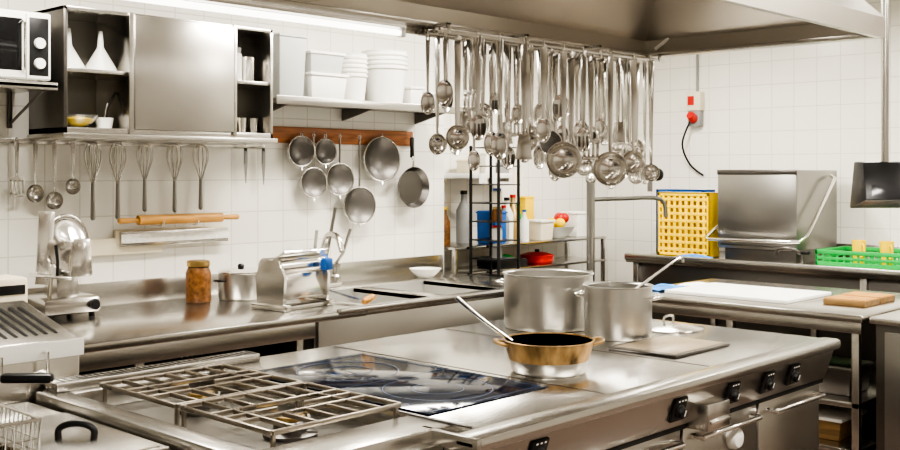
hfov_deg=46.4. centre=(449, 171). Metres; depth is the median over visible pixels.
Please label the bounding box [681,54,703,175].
socket
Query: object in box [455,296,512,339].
spoon
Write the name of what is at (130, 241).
board
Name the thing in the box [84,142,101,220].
whisk
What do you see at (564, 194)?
wall
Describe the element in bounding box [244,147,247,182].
paring knife
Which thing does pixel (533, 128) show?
ladle
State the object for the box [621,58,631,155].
slotted spoon
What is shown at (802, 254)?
tap
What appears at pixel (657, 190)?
dish rack
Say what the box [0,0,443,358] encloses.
wall
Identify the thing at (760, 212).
dishwasher
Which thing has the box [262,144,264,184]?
paring knife
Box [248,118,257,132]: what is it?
drinking glass
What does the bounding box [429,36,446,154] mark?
ladle
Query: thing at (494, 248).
spice jar
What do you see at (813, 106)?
wall
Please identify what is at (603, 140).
serving spoon
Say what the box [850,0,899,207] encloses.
display
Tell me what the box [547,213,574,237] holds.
fruit bowl
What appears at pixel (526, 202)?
carton
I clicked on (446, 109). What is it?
slotted spoon
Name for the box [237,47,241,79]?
storage jar
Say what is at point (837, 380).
container
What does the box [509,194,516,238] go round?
bottle
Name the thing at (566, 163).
ladle
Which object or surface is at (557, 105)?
slotted spoon
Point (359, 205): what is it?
mesh strainer
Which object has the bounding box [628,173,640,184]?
ladle
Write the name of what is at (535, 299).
stockpot
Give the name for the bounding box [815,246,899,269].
crate
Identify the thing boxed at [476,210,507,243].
box
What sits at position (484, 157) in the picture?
box
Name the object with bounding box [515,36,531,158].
large turner
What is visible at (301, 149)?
mesh strainer
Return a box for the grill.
[0,300,83,405]
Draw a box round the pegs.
[151,220,198,225]
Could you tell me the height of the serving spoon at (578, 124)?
0.465 m
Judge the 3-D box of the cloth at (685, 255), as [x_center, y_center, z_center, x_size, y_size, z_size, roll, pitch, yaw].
[1.965,0.675,8.444,0.332,0.037,0.157,0,0,44]
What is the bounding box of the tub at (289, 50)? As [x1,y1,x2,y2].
[273,33,307,97]
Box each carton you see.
[520,196,534,218]
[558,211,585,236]
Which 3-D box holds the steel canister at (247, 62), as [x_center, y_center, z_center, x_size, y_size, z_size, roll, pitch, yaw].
[-1.215,-0.614,6.294,0.084,0.155,0.084,0,0,44]
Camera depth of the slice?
5.50 m
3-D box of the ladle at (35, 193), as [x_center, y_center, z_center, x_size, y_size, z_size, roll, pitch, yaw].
[-2.211,-0.010,5.586,0.054,0.348,0.100,0,0,44]
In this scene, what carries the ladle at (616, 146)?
hanging from the extractor hood
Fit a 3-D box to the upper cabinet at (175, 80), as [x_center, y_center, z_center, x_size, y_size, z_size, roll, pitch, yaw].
[-1.644,-0.510,5.943,0.418,0.680,1.340,0,0,44]
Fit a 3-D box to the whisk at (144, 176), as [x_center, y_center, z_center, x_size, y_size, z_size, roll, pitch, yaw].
[-1.757,0.031,6.043,0.092,0.397,0.096,0,0,44]
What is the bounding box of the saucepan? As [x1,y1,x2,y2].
[213,263,257,300]
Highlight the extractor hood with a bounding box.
[226,0,885,64]
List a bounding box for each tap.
[585,168,667,281]
[774,247,810,263]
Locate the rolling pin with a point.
(202, 217)
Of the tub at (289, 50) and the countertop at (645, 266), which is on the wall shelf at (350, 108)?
the tub at (289, 50)
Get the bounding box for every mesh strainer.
[287,133,314,169]
[300,134,326,200]
[315,134,336,167]
[326,134,353,198]
[343,135,375,227]
[363,136,399,184]
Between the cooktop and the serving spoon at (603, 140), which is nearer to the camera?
the cooktop
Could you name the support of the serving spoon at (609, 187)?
hanging from the extractor hood
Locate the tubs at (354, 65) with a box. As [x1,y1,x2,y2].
[341,53,367,100]
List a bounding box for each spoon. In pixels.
[420,34,434,114]
[436,33,452,106]
[441,37,452,111]
[449,70,461,154]
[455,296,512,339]
[468,41,479,170]
[470,30,485,140]
[481,38,488,133]
[484,43,495,155]
[489,40,497,113]
[491,33,508,159]
[501,45,514,169]
[511,43,521,124]
[519,108,531,162]
[533,46,546,124]
[533,51,545,168]
[536,39,550,142]
[549,51,559,180]
[552,52,569,121]
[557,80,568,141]
[573,54,578,145]
[574,54,588,137]
[575,45,590,152]
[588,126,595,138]
[595,55,605,136]
[600,58,607,145]
[606,116,615,188]
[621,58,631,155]
[621,60,628,177]
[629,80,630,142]
[638,61,648,183]
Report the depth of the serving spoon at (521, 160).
4.84 m
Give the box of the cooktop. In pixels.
[257,353,547,415]
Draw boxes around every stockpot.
[495,268,593,332]
[573,281,663,340]
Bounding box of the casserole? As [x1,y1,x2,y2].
[520,249,553,263]
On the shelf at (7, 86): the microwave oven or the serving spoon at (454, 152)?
the microwave oven
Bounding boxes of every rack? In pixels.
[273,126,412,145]
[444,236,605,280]
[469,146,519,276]
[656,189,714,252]
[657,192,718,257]
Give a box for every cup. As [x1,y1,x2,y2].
[95,92,116,127]
[852,240,865,263]
[879,241,893,264]
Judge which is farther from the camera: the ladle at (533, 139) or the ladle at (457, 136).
the ladle at (533, 139)
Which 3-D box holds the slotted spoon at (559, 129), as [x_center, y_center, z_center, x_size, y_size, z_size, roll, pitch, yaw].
[0.540,-0.358,5.049,0.034,0.480,0.061,0,0,44]
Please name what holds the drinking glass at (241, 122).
on the upper cabinet at (175, 80)
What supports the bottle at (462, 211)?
on the rack at (566, 260)
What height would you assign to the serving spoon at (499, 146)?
0.548 m
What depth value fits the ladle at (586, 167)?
5.20 m
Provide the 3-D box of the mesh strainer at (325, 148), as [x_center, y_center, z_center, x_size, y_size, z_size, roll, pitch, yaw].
[-0.836,-0.140,6.999,0.180,0.230,0.046,0,0,-38]
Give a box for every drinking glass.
[237,118,246,132]
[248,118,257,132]
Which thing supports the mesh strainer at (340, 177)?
hanging from the utensil rack at (283, 134)
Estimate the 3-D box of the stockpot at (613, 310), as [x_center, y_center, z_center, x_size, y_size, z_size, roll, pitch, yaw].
[0.767,0.631,4.793,0.406,0.235,0.318,0,0,44]
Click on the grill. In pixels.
(31, 341)
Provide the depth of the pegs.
6.21 m
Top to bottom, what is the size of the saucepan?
0.205 m
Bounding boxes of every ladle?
[26,140,44,202]
[65,141,80,194]
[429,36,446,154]
[446,35,468,149]
[480,42,491,118]
[526,45,537,150]
[526,48,538,140]
[546,42,581,177]
[567,51,574,143]
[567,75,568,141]
[577,102,592,175]
[593,49,627,185]
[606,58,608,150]
[612,62,625,153]
[623,52,644,173]
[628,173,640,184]
[630,60,643,153]
[636,256,683,287]
[642,55,659,181]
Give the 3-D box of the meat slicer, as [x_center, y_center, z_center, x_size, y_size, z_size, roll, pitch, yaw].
[-2.020,0.474,5.463,0.380,0.550,0.343,0,0,44]
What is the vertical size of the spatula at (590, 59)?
0.540 m
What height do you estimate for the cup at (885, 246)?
0.190 m
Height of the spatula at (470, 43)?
0.340 m
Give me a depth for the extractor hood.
4.90 m
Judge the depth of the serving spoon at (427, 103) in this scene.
4.38 m
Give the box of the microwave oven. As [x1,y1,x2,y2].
[0,8,49,81]
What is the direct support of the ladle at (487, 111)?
hanging from the extractor hood
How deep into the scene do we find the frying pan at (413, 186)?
7.58 m
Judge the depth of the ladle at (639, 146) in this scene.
5.40 m
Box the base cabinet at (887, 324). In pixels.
[869,310,899,449]
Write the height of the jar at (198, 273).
0.240 m
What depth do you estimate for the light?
4.94 m
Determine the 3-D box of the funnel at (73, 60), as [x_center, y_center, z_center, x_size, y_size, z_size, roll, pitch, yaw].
[-2.010,-0.646,5.532,0.170,0.220,0.170,0,0,44]
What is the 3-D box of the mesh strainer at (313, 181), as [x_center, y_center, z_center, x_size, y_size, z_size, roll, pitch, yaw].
[-0.908,-0.030,6.928,0.208,0.449,0.051,0,0,-38]
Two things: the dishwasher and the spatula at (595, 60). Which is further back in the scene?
the dishwasher
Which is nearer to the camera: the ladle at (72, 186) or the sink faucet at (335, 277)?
the ladle at (72, 186)
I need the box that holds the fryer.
[0,402,59,449]
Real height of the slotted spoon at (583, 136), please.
0.508 m
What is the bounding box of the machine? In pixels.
[251,247,375,311]
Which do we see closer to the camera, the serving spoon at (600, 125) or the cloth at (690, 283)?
the serving spoon at (600, 125)
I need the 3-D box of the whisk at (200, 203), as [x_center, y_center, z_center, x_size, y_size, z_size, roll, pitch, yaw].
[-1.499,0.031,6.314,0.092,0.397,0.096,0,0,44]
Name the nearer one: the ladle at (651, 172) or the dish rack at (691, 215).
the ladle at (651, 172)
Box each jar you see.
[186,260,210,302]
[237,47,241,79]
[492,188,501,202]
[492,207,501,220]
[492,225,501,239]
[492,243,501,257]
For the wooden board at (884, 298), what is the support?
on the work table
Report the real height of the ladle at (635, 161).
0.608 m
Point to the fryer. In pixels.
(36, 410)
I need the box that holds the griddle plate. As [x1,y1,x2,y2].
[609,335,729,357]
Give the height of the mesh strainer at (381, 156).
0.343 m
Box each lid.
[0,412,169,449]
[652,314,703,332]
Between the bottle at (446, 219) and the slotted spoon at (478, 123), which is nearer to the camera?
the slotted spoon at (478, 123)
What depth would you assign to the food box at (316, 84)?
6.66 m
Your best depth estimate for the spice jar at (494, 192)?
7.94 m
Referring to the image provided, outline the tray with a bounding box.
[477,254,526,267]
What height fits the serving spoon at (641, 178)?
0.663 m
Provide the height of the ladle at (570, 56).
0.554 m
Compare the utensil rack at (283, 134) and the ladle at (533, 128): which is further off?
the utensil rack at (283, 134)
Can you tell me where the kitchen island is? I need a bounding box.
[36,319,840,449]
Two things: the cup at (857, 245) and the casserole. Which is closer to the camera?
the cup at (857, 245)
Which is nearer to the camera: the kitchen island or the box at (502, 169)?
the kitchen island
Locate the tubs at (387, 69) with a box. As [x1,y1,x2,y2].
[361,50,407,102]
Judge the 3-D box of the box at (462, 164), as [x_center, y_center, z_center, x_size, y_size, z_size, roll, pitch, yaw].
[0.146,-0.041,8.491,0.152,0.120,0.142,0,0,44]
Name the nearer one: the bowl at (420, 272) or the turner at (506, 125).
the turner at (506, 125)
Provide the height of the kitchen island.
0.935 m
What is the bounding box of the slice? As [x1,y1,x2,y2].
[10,137,23,196]
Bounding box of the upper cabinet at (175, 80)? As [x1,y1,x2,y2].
[27,5,277,144]
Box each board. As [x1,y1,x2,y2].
[90,225,228,255]
[665,282,830,303]
[823,295,879,306]
[841,291,894,303]
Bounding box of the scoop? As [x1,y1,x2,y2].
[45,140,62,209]
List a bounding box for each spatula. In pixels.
[463,38,475,111]
[510,48,521,136]
[583,53,598,159]
[591,59,599,173]
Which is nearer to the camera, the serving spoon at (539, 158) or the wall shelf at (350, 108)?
the serving spoon at (539, 158)
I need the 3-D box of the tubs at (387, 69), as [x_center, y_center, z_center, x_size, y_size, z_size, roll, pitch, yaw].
[-0.452,-0.636,7.197,0.330,0.370,0.330,0,0,44]
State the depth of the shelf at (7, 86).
5.22 m
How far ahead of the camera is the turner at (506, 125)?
4.65 m
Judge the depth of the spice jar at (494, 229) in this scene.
7.94 m
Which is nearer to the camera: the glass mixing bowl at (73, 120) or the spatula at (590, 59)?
the spatula at (590, 59)
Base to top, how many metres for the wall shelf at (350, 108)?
0.115 m
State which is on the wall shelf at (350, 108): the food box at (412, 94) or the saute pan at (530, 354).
the food box at (412, 94)
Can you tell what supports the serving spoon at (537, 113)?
hanging from the extractor hood
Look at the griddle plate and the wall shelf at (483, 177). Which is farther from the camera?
the wall shelf at (483, 177)
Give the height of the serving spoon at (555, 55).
0.644 m
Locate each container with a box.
[819,356,874,395]
[819,403,867,440]
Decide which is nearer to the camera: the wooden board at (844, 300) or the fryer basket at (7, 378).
the fryer basket at (7, 378)
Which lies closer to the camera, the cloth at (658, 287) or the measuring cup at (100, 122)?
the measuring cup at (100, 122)
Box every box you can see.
[0,274,27,302]
[303,72,348,98]
[305,50,345,73]
[403,86,424,103]
[455,159,480,172]
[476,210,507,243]
[478,152,495,172]
[496,162,508,172]
[528,219,555,239]
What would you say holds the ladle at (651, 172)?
hanging from the extractor hood
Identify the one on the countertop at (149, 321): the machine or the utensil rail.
the machine
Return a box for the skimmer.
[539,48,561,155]
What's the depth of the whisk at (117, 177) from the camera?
5.91 m
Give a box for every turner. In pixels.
[460,39,471,132]
[502,43,512,143]
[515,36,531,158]
[546,50,553,129]
[612,57,625,141]
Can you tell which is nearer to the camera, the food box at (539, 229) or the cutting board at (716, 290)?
the cutting board at (716, 290)
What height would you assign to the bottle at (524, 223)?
0.260 m
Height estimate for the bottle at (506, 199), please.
0.360 m
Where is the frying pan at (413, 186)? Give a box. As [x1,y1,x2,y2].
[397,137,429,207]
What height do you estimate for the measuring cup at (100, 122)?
0.204 m
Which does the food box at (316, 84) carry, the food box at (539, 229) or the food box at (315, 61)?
the food box at (315, 61)
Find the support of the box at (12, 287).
on the countertop at (149, 321)
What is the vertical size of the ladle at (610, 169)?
0.668 m
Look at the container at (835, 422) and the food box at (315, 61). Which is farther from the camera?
the food box at (315, 61)
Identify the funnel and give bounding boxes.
[67,28,84,68]
[85,31,116,70]
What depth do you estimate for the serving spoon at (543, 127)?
4.74 m
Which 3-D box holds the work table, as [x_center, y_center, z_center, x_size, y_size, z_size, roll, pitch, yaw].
[2.000,1.200,6.450,1.560,0.900,1.200,0,0,44]
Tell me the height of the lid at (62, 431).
0.070 m
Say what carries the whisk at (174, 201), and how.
hanging from the utensil rail
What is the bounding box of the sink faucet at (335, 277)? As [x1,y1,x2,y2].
[313,207,351,287]
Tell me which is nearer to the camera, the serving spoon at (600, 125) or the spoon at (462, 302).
the spoon at (462, 302)
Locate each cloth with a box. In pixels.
[652,284,686,290]
[679,254,713,257]
[679,282,706,285]
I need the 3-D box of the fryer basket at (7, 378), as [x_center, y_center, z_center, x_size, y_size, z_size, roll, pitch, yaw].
[-1.242,0.714,2.875,0.408,0.256,0.397,0,0,44]
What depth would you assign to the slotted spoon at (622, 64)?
5.42 m
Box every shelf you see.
[0,79,57,127]
[273,95,454,123]
[444,173,522,182]
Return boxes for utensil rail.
[0,138,264,148]
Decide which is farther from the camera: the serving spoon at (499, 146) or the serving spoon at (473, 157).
the serving spoon at (473, 157)
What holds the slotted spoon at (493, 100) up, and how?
hanging from the extractor hood
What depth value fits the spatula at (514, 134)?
4.79 m
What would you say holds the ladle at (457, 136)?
hanging from the extractor hood
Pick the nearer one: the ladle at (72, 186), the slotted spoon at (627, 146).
the slotted spoon at (627, 146)
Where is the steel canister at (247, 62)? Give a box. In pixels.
[242,57,253,80]
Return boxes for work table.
[652,278,899,449]
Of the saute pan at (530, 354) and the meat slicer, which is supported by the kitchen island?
the saute pan at (530, 354)
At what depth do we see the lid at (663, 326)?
4.96 m
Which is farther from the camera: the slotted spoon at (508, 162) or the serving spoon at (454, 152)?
the slotted spoon at (508, 162)
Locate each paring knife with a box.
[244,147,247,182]
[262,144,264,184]
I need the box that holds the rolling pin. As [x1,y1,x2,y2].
[117,213,239,224]
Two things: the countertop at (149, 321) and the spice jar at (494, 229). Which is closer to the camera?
the countertop at (149, 321)
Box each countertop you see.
[28,254,503,375]
[624,243,899,324]
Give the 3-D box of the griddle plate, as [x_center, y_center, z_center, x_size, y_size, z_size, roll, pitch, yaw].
[0.941,0.743,4.490,0.330,0.013,0.440,0,0,44]
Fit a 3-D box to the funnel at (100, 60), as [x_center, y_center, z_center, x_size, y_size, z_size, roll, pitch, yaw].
[-1.878,-0.646,5.641,0.170,0.220,0.170,0,0,44]
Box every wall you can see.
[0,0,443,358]
[444,40,606,281]
[607,0,899,281]
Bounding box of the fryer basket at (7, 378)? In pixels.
[0,373,53,449]
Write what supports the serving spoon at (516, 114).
hanging from the extractor hood
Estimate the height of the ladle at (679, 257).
0.200 m
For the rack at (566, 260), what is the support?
on the floor
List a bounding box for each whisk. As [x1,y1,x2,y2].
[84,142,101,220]
[109,142,126,219]
[136,143,152,211]
[166,144,182,212]
[193,144,208,209]
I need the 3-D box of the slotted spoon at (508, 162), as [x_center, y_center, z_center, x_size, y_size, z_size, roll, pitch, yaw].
[0.264,-0.304,4.758,0.062,0.589,0.033,0,0,44]
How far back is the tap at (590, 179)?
7.58 m
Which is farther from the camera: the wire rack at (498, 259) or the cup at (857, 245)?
the wire rack at (498, 259)
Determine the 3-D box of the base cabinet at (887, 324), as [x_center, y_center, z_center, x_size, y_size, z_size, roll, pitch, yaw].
[3.004,1.202,5.468,1.190,0.895,1.178,0,0,44]
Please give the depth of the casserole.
8.79 m
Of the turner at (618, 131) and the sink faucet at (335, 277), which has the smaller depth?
the turner at (618, 131)
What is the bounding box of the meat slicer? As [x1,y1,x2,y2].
[28,211,99,318]
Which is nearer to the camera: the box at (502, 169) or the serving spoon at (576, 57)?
the serving spoon at (576, 57)
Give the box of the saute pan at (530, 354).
[493,332,604,377]
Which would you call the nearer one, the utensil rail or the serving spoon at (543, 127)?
the serving spoon at (543, 127)
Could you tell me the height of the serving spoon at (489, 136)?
0.527 m
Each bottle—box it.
[444,207,449,245]
[456,190,468,242]
[501,205,508,242]
[504,197,512,241]
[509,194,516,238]
[520,210,528,241]
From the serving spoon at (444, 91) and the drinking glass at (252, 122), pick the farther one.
the drinking glass at (252, 122)
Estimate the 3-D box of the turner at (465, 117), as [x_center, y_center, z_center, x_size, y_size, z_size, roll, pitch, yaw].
[0.065,-0.384,4.550,0.072,0.430,0.028,0,0,-19]
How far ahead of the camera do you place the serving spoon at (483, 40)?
4.54 m
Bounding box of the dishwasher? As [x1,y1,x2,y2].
[704,170,836,263]
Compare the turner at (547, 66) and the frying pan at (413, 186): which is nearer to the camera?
the turner at (547, 66)
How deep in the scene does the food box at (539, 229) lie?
8.77 m
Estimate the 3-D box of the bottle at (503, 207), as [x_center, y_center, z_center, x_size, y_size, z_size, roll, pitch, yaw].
[0.436,0.419,8.505,0.090,0.300,0.090,0,0,44]
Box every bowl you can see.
[67,114,97,126]
[409,267,440,277]
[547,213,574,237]
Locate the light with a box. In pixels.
[127,0,405,37]
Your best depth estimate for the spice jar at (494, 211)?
7.94 m

